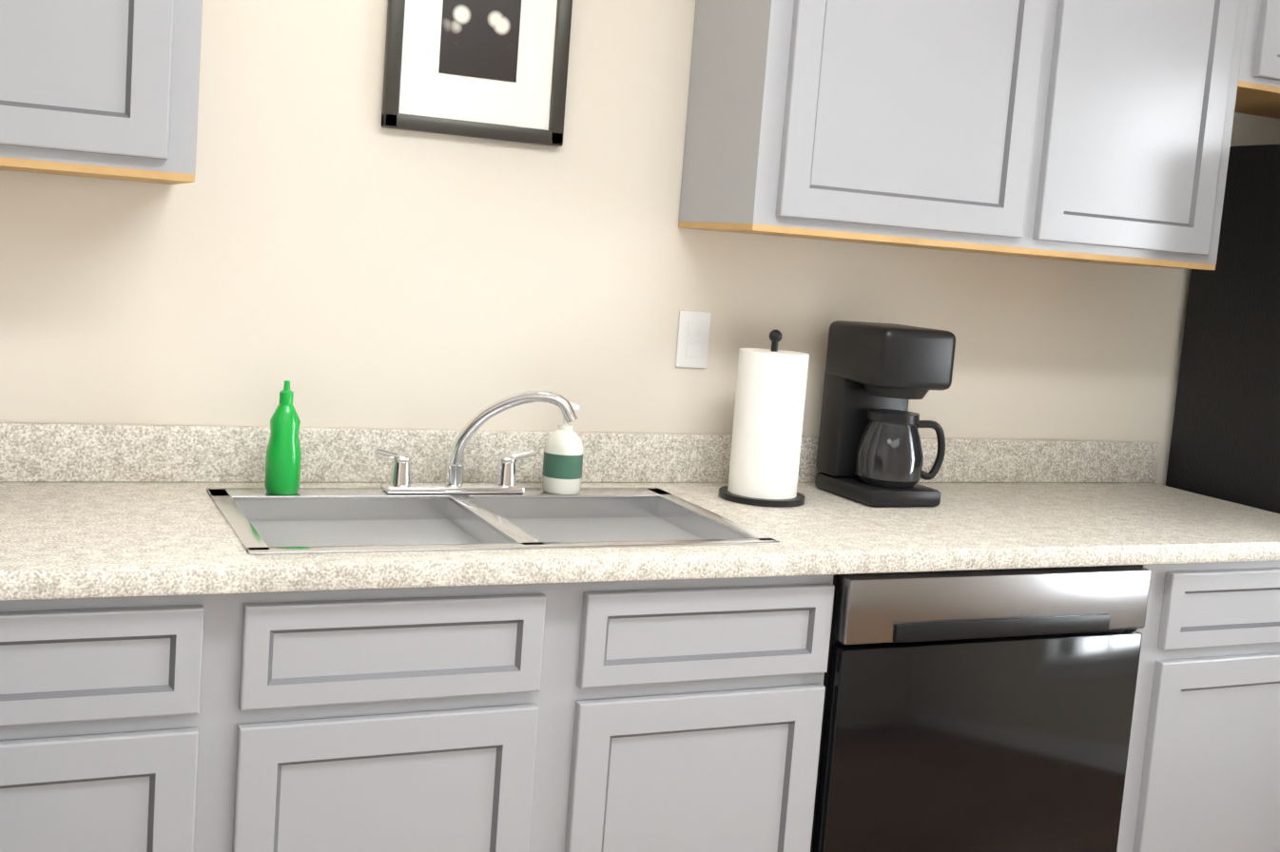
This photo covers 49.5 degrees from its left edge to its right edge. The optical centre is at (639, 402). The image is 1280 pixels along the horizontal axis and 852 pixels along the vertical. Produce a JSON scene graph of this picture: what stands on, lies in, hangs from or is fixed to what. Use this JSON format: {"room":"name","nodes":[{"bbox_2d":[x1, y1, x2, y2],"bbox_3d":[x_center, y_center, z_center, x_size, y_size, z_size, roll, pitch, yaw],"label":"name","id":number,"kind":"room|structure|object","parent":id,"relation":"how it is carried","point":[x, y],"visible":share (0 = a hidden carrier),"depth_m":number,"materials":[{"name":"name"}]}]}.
{"room":"kitchen","nodes":[
{"label":"kitchen","id":0,"kind":"room"},
{"bbox_2d":[0,0,1279,485],"bbox_3d":[-0.093,-0.216,2.820,4.760,2.570,0.120,2,7,-24],"label":"wall","id":1,"kind":"structure","parent":0,"point":[327,243],"depth_m":2.65,"materials":[{"name":"beige paint"}]},
{"bbox_2d":[0,0,202,184],"bbox_3d":[-1.139,-0.763,2.017,0.945,0.800,0.331,2,7,-24],"label":"upper cabinet","id":2,"kind":"object","parent":1,"relation":"attached to","point":[101,88],"visible":1,"depth_m":2.04,"materials":[{"name":"grey paint"}]},
{"bbox_2d":[381,0,572,146],"bbox_3d":[-0.295,-0.697,2.580,0.350,0.405,0.022,2,7,-24],"label":"picture frame","id":3,"kind":"object","parent":1,"relation":"attached to","point":[494,69],"visible":0.96,"depth_m":2.59,"materials":[{"name":"grey"}]},
{"bbox_2d":[0,422,1159,482],"bbox_3d":[-0.440,0.101,2.629,3.740,0.100,0.019,2,7,-24],"label":"backsplash","id":4,"kind":"structure","parent":1,"relation":"attached to","point":[29,452],"depth_m":2.60,"materials":[{"name":"beige stone"}]},
{"bbox_2d":[675,310,711,368],"bbox_3d":[0.110,-0.129,2.852,0.072,0.116,0.008,2,7,-24],"label":"electrical outlet plate","id":5,"kind":"object","parent":1,"relation":"attached to","point":[692,339],"visible":1,"depth_m":2.85,"materials":[{"name":"white plastic"}]},
{"bbox_2d":[678,0,1066,254],"bbox_3d":[0.457,-0.727,2.741,0.619,0.788,0.331,2,7,-24],"label":"upper cabinet","id":6,"kind":"object","parent":1,"relation":"attached to","point":[916,124],"depth_m":2.62,"materials":[{"name":"grey paint"}]},
{"bbox_2d":[959,0,1267,270],"bbox_3d":[0.975,-0.713,2.977,0.521,0.788,0.331,2,7,-24],"label":"upper cabinet","id":7,"kind":"object","parent":1,"relation":"attached to","point":[1095,131],"depth_m":2.86,"materials":[{"name":"grey paint"}]},
{"bbox_2d":[1252,0,1279,118],"bbox_3d":[1.447,-0.894,3.164,0.484,0.397,0.331,2,7,-24],"label":"upper cabinet","id":8,"kind":"object","parent":1,"relation":"attached to","point":[1266,103],"depth_m":2.96,"materials":[{"name":"grey paint"}]},
{"bbox_3d":[0.854,1.440,0.641,4.760,0.100,5.260,2,7,-24],"label":"floor","id":9,"kind":"structure","parent":0,"visible":0},
{"bbox_2d":[0,596,239,851],"bbox_3d":[-0.892,0.649,2.170,0.355,0.875,0.620,2,7,-24],"label":"base cabinet","id":10,"kind":"object","parent":9,"relation":"on","point":[116,715],"depth_m":1.89,"materials":[{"name":"grey paint"}]},
{"bbox_2d":[228,584,581,851],"bbox_3d":[-0.500,0.659,2.349,0.508,0.875,0.620,2,7,-24],"label":"base cabinet","id":11,"kind":"object","parent":9,"relation":"on","point":[470,636],"depth_m":2.05,"materials":[{"name":"grey paint"}]},
{"bbox_2d":[0,482,1279,603],"bbox_3d":[-0.306,0.215,2.328,3.740,0.040,0.702,2,7,-24],"label":"countertop","id":12,"kind":"structure","parent":11,"relation":"on","point":[61,542],"depth_m":2.26,"materials":[{"name":"beige stone"}]},
{"bbox_2d":[264,380,301,494],"bbox_3d":[-0.616,0.059,2.406,0.060,0.195,0.060,2,7,-24],"label":"dish soap bottle","id":13,"kind":"object","parent":12,"relation":"on","point":[282,463],"visible":1,"depth_m":2.39,"materials":[{"name":"green plastic"}]},
{"bbox_2d":[368,390,581,493],"bbox_3d":[-0.298,0.071,2.502,0.341,0.201,0.151,2,7,-24],"label":"faucet","id":14,"kind":"object","parent":12,"relation":"on","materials":[{"name":"silver metal"}]},
{"bbox_2d":[201,482,787,554],"bbox_3d":[-0.265,0.278,2.370,0.864,0.176,0.494,2,7,-24],"label":"sink","id":15,"kind":"object","parent":12,"relation":"in","point":[321,517],"depth_m":2.44,"materials":[{"name":"silver metal"}]},
{"bbox_2d":[542,401,583,494],"bbox_3d":[-0.142,0.084,2.619,0.075,0.172,0.082,2,7,-24],"label":"soap pump","id":16,"kind":"object","parent":12,"relation":"on","point":[562,461],"visible":0.83,"depth_m":2.60,"materials":[{"name":"white plastic"}]},
{"bbox_2d":[718,329,809,506],"bbox_3d":[0.252,0.024,2.722,0.170,0.335,0.170,2,7,-24],"label":"paper towel roll","id":17,"kind":"object","parent":12,"relation":"on","point":[767,424],"visible":1,"depth_m":2.67,"materials":[{"name":"white paper"},{"name":"black plastic"}]},
{"bbox_2d":[814,320,955,506],"bbox_3d":[0.515,0.020,2.851,0.211,0.355,0.220,2,7,-24],"label":"coffee maker","id":18,"kind":"object","parent":12,"relation":"on","point":[878,376],"visible":0.98,"depth_m":2.77,"materials":[{"name":"black plastic"}]},
{"bbox_2d":[562,577,834,851],"bbox_3d":[-0.046,0.671,2.555,0.489,0.875,0.620,2,7,-24],"label":"base cabinet","id":19,"kind":"object","parent":9,"relation":"on","point":[697,708],"depth_m":2.26,"materials":[{"name":"grey paint"}]},
{"bbox_2d":[810,564,1150,851],"bbox_3d":[0.497,0.689,2.784,0.674,0.864,0.634,2,7,-24],"label":"dishwasher","id":20,"kind":"object","parent":9,"relation":"on","point":[983,710],"visible":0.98,"depth_m":2.47,"materials":[{"name":"black metal"}]},
{"bbox_2d":[1116,562,1279,851],"bbox_3d":[1.073,0.702,3.064,0.590,0.875,0.620,2,7,-24],"label":"base cabinet","id":21,"kind":"object","parent":9,"relation":"on","point":[1203,768],"depth_m":2.73,"materials":[{"name":"grey paint"}]},
{"bbox_2d":[1165,143,1279,513],"bbox_3d":[1.780,0.301,3.195,0.735,1.748,0.802,2,7,-24],"label":"fridge","id":22,"kind":"object","parent":9,"relation":"on","point":[1225,442],"visible":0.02,"depth_m":3.21,"materials":[{"name":"black metal"}]}
]}

